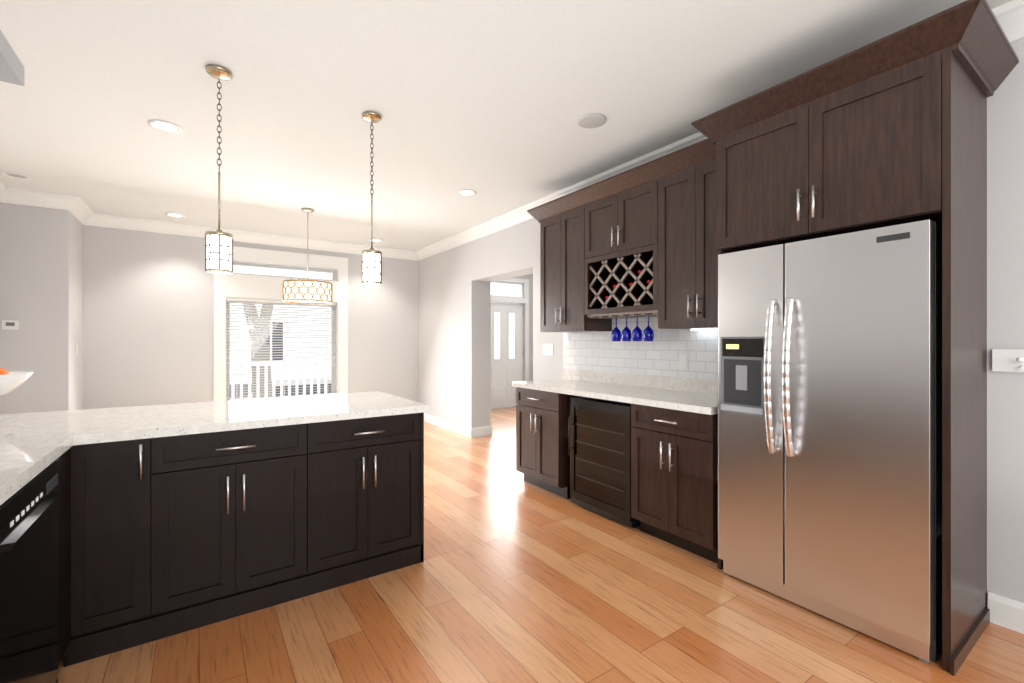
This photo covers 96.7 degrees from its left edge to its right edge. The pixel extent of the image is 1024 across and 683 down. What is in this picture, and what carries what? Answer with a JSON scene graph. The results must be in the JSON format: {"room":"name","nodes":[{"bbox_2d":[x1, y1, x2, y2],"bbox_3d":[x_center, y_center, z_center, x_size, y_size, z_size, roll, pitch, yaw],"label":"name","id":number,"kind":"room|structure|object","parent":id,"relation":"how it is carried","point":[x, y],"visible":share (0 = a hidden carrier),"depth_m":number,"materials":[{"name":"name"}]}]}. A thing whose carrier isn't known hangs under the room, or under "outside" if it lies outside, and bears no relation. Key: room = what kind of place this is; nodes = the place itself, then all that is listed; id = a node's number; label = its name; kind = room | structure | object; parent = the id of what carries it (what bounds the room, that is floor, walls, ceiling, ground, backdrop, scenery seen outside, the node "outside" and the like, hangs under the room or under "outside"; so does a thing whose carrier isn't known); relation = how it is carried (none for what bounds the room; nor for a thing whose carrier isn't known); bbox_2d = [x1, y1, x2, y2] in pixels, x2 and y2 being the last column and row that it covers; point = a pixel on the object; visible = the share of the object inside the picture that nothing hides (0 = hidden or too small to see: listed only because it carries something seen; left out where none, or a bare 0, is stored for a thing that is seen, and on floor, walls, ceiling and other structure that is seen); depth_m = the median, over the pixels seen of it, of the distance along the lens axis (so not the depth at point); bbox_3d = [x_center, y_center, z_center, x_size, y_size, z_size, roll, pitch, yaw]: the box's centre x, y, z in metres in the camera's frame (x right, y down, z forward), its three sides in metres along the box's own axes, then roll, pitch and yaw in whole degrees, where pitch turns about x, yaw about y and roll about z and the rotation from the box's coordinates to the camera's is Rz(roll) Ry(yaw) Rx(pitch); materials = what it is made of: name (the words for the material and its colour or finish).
{"room":"kitchen","nodes":[
{"label":"kitchen","id":0,"kind":"room"},
{"bbox_2d":[0,202,82,414],"bbox_3d":[-5.583,-0.095,4.505,1.900,2.760,0.950,0,0,-35],"label":"wall","id":1,"kind":"structure","parent":0,"point":[41,274],"depth_m":4.54,"materials":[{"name":"paint"}]},
{"bbox_2d":[0,183,7,202],"bbox_3d":[-4.041,-1.407,3.108,0.100,0.135,3.100,0,0,-34],"label":"crown molding","id":2,"kind":"structure","parent":1,"relation":"attached to","point":[3,190],"depth_m":4.36,"materials":[{"name":"white wood"}]},
{"bbox_2d":[2,320,18,329],"bbox_3d":[-4.856,-0.160,4.408,0.110,0.090,0.031,0,0,-35],"label":"thermostat","id":3,"kind":"object","parent":1,"relation":"attached to","point":[10,324],"visible":0.93,"depth_m":4.40,"materials":[{"name":"white plastic"}]},
{"bbox_2d":[8,187,67,209],"bbox_3d":[-4.672,-1.407,4.494,0.390,0.135,0.100,0,0,-34],"label":"crown molding","id":4,"kind":"structure","parent":1,"relation":"attached to","point":[19,196],"depth_m":4.48,"materials":[{"name":"white wood"}]},
{"bbox_2d":[64,194,95,223],"bbox_3d":[-4.623,-1.407,4.873,0.100,0.135,0.670,0,0,-34],"label":"crown molding","id":5,"kind":"structure","parent":1,"relation":"attached to","point":[75,204],"depth_m":4.84,"materials":[{"name":"white"}]},
{"bbox_2d":[83,225,418,409],"bbox_3d":[-3.309,-0.095,6.492,4.100,2.760,0.250,0,0,-35],"label":"wall","id":6,"kind":"structure","parent":0,"point":[148,318],"depth_m":5.70,"materials":[{"name":"paint"}]},
{"bbox_2d":[83,213,415,259],"bbox_3d":[-3.260,-1.407,6.314,3.980,0.135,0.100,0,0,-34],"label":"crown molding","id":7,"kind":"structure","parent":6,"relation":"attached to","point":[102,220],"depth_m":6.10,"materials":[{"name":"white"}]},
{"bbox_2d":[214,246,347,400],"bbox_3d":[-3.249,-0.110,6.502,1.741,2.310,0.301,0,0,-35],"label":"window","id":8,"kind":"structure","parent":6,"relation":"in","point":[248,286],"depth_m":6.33,"materials":[{"name":"white"}]},
{"bbox_2d":[226,298,335,399],"bbox_3d":[-3.233,0.160,6.471,1.401,1.486,0.066,0,0,-35],"label":"window blinds","id":9,"kind":"object","parent":8,"relation":"attached to","point":[247,301],"visible":0.73,"depth_m":6.42,"materials":[{"name":"white plastic"}]},
{"bbox_2d":[242,303,272,398],"bbox_3d":[-6.194,-0.762,10.990,1.697,6.920,0.610,0,0,-35],"label":"tree","id":10,"kind":"object","parent":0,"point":[260,378],"depth_m":10.84,"materials":[{"name":"white plant"}]},
{"bbox_2d":[230,378,330,399],"bbox_3d":[-6.631,1.960,14.238,4.400,1.450,1.820,0,0,-35],"label":"railing","id":11,"kind":"object","parent":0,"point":[299,385],"depth_m":13.60,"materials":[{"name":"white paint"}]},
{"bbox_2d":[0,0,1012,250],"bbox_3d":[0.140,-1.525,2.887,9.500,0.100,10.600,0,0,-35],"label":"ceiling","id":12,"kind":"structure","parent":0,"point":[490,102],"depth_m":2.72,"materials":[{"name":"paint"}]},
{"bbox_2d":[1,172,31,179],"bbox_3d":[-4.397,-1.469,4.040,0.190,0.009,0.190,0,0,-35],"label":"recessed light","id":13,"kind":"object","parent":12,"relation":"in","point":[16,175],"visible":1,"depth_m":4.04,"materials":[{"name":"white"}]},
{"bbox_2d":[148,119,182,132],"bbox_3d":[-2.371,-1.469,3.115,0.190,0.009,0.190,0,0,-35],"label":"recessed light","id":14,"kind":"object","parent":12,"relation":"in","point":[165,126],"visible":1,"depth_m":3.12,"materials":[{"name":"white"}]},
{"bbox_2d":[165,213,184,217],"bbox_3d":[-3.922,-1.469,5.301,0.190,0.009,0.190,0,0,-35],"label":"recessed light","id":15,"kind":"object","parent":12,"relation":"in","point":[177,215],"visible":1,"depth_m":5.30,"materials":[{"name":"white"}]},
{"bbox_2d":[205,65,232,273],"bbox_3d":[-1.597,-0.924,2.482,0.130,1.098,0.130,0,0,-35],"label":"pendant light","id":16,"kind":"object","parent":12,"relation":"hanging from","point":[218,254],"visible":1,"depth_m":2.45,"materials":[{"name":"white glass"}]},
{"bbox_2d":[282,208,332,303],"bbox_3d":[-2.280,-0.953,5.083,0.515,1.040,0.515,0,0,-35],"label":"drum chandelier","id":17,"kind":"object","parent":12,"relation":"hanging from","point":[304,291],"visible":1,"depth_m":4.91,"materials":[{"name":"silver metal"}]},
{"bbox_2d":[362,111,381,284],"bbox_3d":[-0.916,-0.924,2.974,0.130,1.098,0.130,0,0,-35],"label":"pendant light","id":18,"kind":"object","parent":12,"relation":"hanging from","point":[371,266],"visible":1,"depth_m":2.94,"materials":[{"name":"white glass"}]},
{"bbox_2d":[369,239,382,241],"bbox_3d":[-1.983,-1.469,6.628,0.190,0.009,0.190,0,0,-35],"label":"recessed light","id":19,"kind":"object","parent":12,"relation":"in","point":[376,240],"visible":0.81,"depth_m":6.63,"materials":[{"name":"white"}]},
{"bbox_2d":[457,189,475,195],"bbox_3d":[-0.446,-1.469,4.498,0.190,0.009,0.190,0,0,-35],"label":"recessed light","id":20,"kind":"object","parent":12,"relation":"in","point":[465,192],"visible":0.98,"depth_m":4.50,"materials":[{"name":"white"}]},
{"bbox_2d":[577,113,605,127],"bbox_3d":[0.531,-1.468,3.035,0.190,0.012,0.190,0,0,-35],"label":"disc","id":21,"kind":"object","parent":12,"relation":"attached to","point":[593,120],"visible":0.96,"depth_m":3.01,"materials":[{"name":"grey"}]},
{"bbox_2d":[499,274,532,380],"bbox_3d":[-0.442,-0.095,8.676,2.500,2.760,0.200,0,0,-35],"label":"wall","id":22,"kind":"structure","parent":0,"point":[529,277],"depth_m":9.10,"materials":[{"name":"paint"}]},
{"bbox_2d":[491,278,528,380],"bbox_3d":[-0.143,0.025,8.814,1.080,2.520,0.130,0,0,-35],"label":"door frame","id":23,"kind":"structure","parent":22,"relation":"in","point":[508,291],"depth_m":8.97,"materials":[{"name":"white wood"}]},
{"bbox_2d":[491,302,522,408],"bbox_3d":[-0.137,0.267,8.808,0.904,2.024,0.138,0,0,-35],"label":"front door","id":24,"kind":"structure","parent":23,"relation":"attached to","point":[506,345],"depth_m":8.84,"materials":[{"name":"white wood"}]},
{"bbox_2d":[55,406,1023,682],"bbox_3d":[0.140,1.335,2.887,9.500,0.100,10.600,0,0,-35],"label":"floor","id":25,"kind":"structure","parent":0,"point":[513,578],"depth_m":2.07,"materials":[{"name":"brown wood"}]},
{"bbox_2d":[0,391,427,682],"bbox_3d":[-0.659,0.828,0.979,2.178,0.915,4.360,0,0,-35],"label":"base cabinet","id":26,"kind":"object","parent":25,"relation":"on","point":[122,528],"visible":1,"depth_m":2.05,"materials":[{"name":"brown wood"}]},
{"bbox_2d":[0,368,33,418],"bbox_3d":[-2.490,0.209,2.123,0.362,0.320,0.362,0,0,-35],"label":"fruit bowl","id":27,"kind":"object","parent":26,"relation":"on","point":[10,382],"visible":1,"depth_m":2.14,"materials":[{"name":"white ceramic"}]},
{"bbox_2d":[516,388,615,498],"bbox_3d":[0.460,0.848,4.078,0.618,0.875,0.600,0,0,-35],"label":"base cabinet","id":28,"kind":"object","parent":25,"relation":"on","point":[542,456],"depth_m":3.83,"materials":[{"name":"brown wood"}]},
{"bbox_2d":[568,396,639,527],"bbox_3d":[0.848,0.863,3.471,0.606,0.845,0.604,0,0,-35],"label":"wine cooler","id":29,"kind":"object","parent":25,"relation":"on","point":[599,442],"visible":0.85,"depth_m":3.30,"materials":[{"name":"black"}]},
{"bbox_2d":[631,404,722,569],"bbox_3d":[1.218,0.848,2.976,0.618,0.875,0.595,0,0,-35],"label":"base cabinet","id":30,"kind":"object","parent":25,"relation":"on","point":[674,455],"depth_m":2.76,"materials":[{"name":"brown wood"}]},
{"bbox_2d":[512,380,717,415],"bbox_3d":[0.820,0.390,3.533,0.643,0.040,1.965,0,0,-35],"label":"countertop","id":31,"kind":"structure","parent":30,"relation":"on","point":[705,403],"depth_m":3.24,"materials":[{"name":"white stone"}]},
{"bbox_2d":[718,219,941,663],"bbox_3d":[1.599,0.403,2.288,0.709,1.765,0.880,0,0,-35],"label":"refrigerator","id":32,"kind":"object","parent":25,"relation":"on","point":[829,427],"visible":1,"depth_m":2.03,"materials":[{"name":"grey metal"}]},
{"bbox_2d":[419,38,1023,606],"bbox_3d":[1.251,-0.095,3.741,0.300,2.760,9.950,0,0,-35],"label":"wall","id":33,"kind":"structure","parent":0,"point":[455,326],"depth_m":2.10,"materials":[{"name":"paint"}]},
{"bbox_2d":[424,413,472,437],"bbox_3d":[-1.036,1.220,6.789,0.016,0.130,1.756,0,0,-34],"label":"baseboard","id":34,"kind":"structure","parent":33,"relation":"attached to","point":[455,427],"depth_m":6.58,"materials":[{"name":"white wood"}]},
{"bbox_2d":[473,426,491,434],"bbox_3d":[-0.843,1.220,7.067,0.016,0.130,1.996,0,0,-34],"label":"baseboard","id":35,"kind":"structure","parent":33,"relation":"attached to","point":[487,430],"depth_m":6.19,"materials":[{"name":"white wood"}]},
{"bbox_2d":[543,344,552,354],"bbox_3d":[0.372,0.085,4.745,0.009,0.115,0.165,0,0,-35],"label":"switch plate","id":36,"kind":"object","parent":33,"relation":"attached to","point":[547,349],"visible":1,"depth_m":4.74,"materials":[{"name":"white plastic"}]},
{"bbox_2d":[536,192,615,331],"bbox_3d":[0.576,-0.670,4.157,0.338,1.161,0.600,0,0,-35],"label":"upper cabinet","id":37,"kind":"object","parent":33,"relation":"attached to","point":[561,222],"depth_m":4.02,"materials":[{"name":"brown wood"}]},
{"bbox_2d":[584,256,611,311],"bbox_3d":[0.851,-0.457,3.738,0.318,0.392,0.403,0,0,-35],"label":"wine rack","id":38,"kind":"object","parent":33,"relation":"attached to","point":[597,273],"depth_m":3.76,"materials":[{"name":"brown wood"}]},
{"bbox_2d":[584,164,655,259],"bbox_3d":[0.955,-0.971,3.605,0.338,0.561,0.740,0,0,-35],"label":"upper cabinet","id":39,"kind":"object","parent":33,"relation":"attached to","point":[620,212],"depth_m":3.47,"materials":[{"name":"brown wood"}]},
{"bbox_2d":[612,248,655,311],"bbox_3d":[1.042,-0.457,3.460,0.318,0.392,0.403,0,0,-35],"label":"wine rack","id":40,"kind":"object","parent":33,"relation":"attached to","point":[641,296],"depth_m":3.44,"materials":[{"name":"brown wood"}]},
{"bbox_2d":[611,317,616,340],"bbox_3d":[0.856,-0.104,3.733,0.082,0.205,0.081,0,0,-34],"label":"hanging wine glass","id":41,"kind":"object","parent":40,"relation":"hanging from","point":[614,333],"depth_m":3.71,"materials":[{"name":"blue glass"}]},
{"bbox_2d":[617,317,627,340],"bbox_3d":[0.917,-0.104,3.644,0.082,0.205,0.081,0,0,-34],"label":"hanging wine glass","id":42,"kind":"object","parent":40,"relation":"hanging from","point":[624,335],"depth_m":3.63,"materials":[{"name":"blue glass"}]},
{"bbox_2d":[628,316,638,340],"bbox_3d":[0.978,-0.104,3.555,0.082,0.205,0.081,0,0,-34],"label":"hanging wine glass","id":43,"kind":"object","parent":40,"relation":"hanging from","point":[636,334],"depth_m":3.54,"materials":[{"name":"blue glass"}]},
{"bbox_2d":[639,315,653,340],"bbox_3d":[1.039,-0.104,3.466,0.082,0.205,0.081,0,0,-34],"label":"hanging wine glass","id":44,"kind":"object","parent":40,"relation":"hanging from","point":[648,334],"depth_m":3.44,"materials":[{"name":"blue glass"}]},
{"bbox_2d":[564,368,717,395],"bbox_3d":[1.076,0.320,3.709,0.020,0.100,1.965,0,0,-35],"label":"backsplash","id":45,"kind":"structure","parent":33,"relation":"attached to","point":[681,383],"depth_m":3.68,"materials":[{"name":"white stone"}]},
{"bbox_2d":[679,354,687,369],"bbox_3d":[1.282,0.155,3.405,0.007,0.115,0.070,0,0,-35],"label":"outlet","id":46,"kind":"object","parent":33,"relation":"attached to","point":[683,362],"visible":1,"depth_m":3.40,"materials":[{"name":"white plastic"}]},
{"bbox_2d":[656,140,717,331],"bbox_3d":[1.333,-0.670,3.055,0.338,1.161,0.595,0,0,-35],"label":"upper cabinet","id":47,"kind":"object","parent":33,"relation":"attached to","point":[686,263],"depth_m":3.02,"materials":[{"name":"brown wood"}]},
{"bbox_2d":[416,0,1023,260],"bbox_3d":[1.157,-1.407,3.525,0.100,0.135,9.700,0,0,-34],"label":"crown molding","id":48,"kind":"structure","parent":33,"relation":"attached to","point":[1010,16],"depth_m":4.17,"materials":[{"name":"white wood"}]},
{"bbox_2d":[712,16,983,255],"bbox_3d":[1.664,-0.883,2.345,0.598,0.736,0.950,0,0,-35],"label":"upper cabinet","id":49,"kind":"object","parent":33,"relation":"attached to","point":[888,130],"depth_m":2.02,"materials":[{"name":"brown wood"}]},
{"bbox_2d":[988,592,1023,633],"bbox_3d":[3.065,1.220,0.824,0.016,0.130,3.085,0,0,-34],"label":"baseboard","id":50,"kind":"structure","parent":33,"relation":"attached to","point":[1005,612],"depth_m":2.04,"materials":[{"name":"white wood"}]},
{"bbox_2d":[992,349,1023,371],"bbox_3d":[2.337,0.085,1.830,0.073,0.100,0.570,0,0,-35],"label":"hook rail","id":51,"kind":"object","parent":33,"relation":"attached to","point":[1007,360],"visible":1,"depth_m":2.03,"materials":[{"name":"white"}]},
{"bbox_3d":[-1.879,-0.095,-0.867,1.920,2.760,5.900,0,0,-34],"label":"wall","id":52,"kind":"structure","parent":0,"visible":0},
{"bbox_2d":[0,30,23,85],"bbox_3d":[-1.585,-1.144,0.949,0.618,0.658,0.800,0,0,-35],"label":"range hood","id":53,"kind":"object","parent":52,"relation":"attached to","point":[11,68],"visible":1,"depth_m":1.37,"materials":[{"name":"grey"}]},
{"label":"outside","id":54,"kind":"structure","parent":0,"visible":0},
{"bbox_2d":[230,265,331,399],"bbox_3d":[-4.262,0.070,7.967,8.000,2.730,3.240,0,0,-35],"label":"porch","id":55,"kind":"object","parent":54,"point":[294,273],"depth_m":8.13,"materials":[{"name":"white wood"}]},
{"bbox_2d":[230,302,515,397],"bbox_3d":[-5.990,-2.215,17.543,70.000,10.000,16.900,0,0,-35],"label":"house","id":56,"kind":"structure","parent":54,"point":[297,359],"depth_m":23.28,"materials":[{"name":"white"}]}
]}

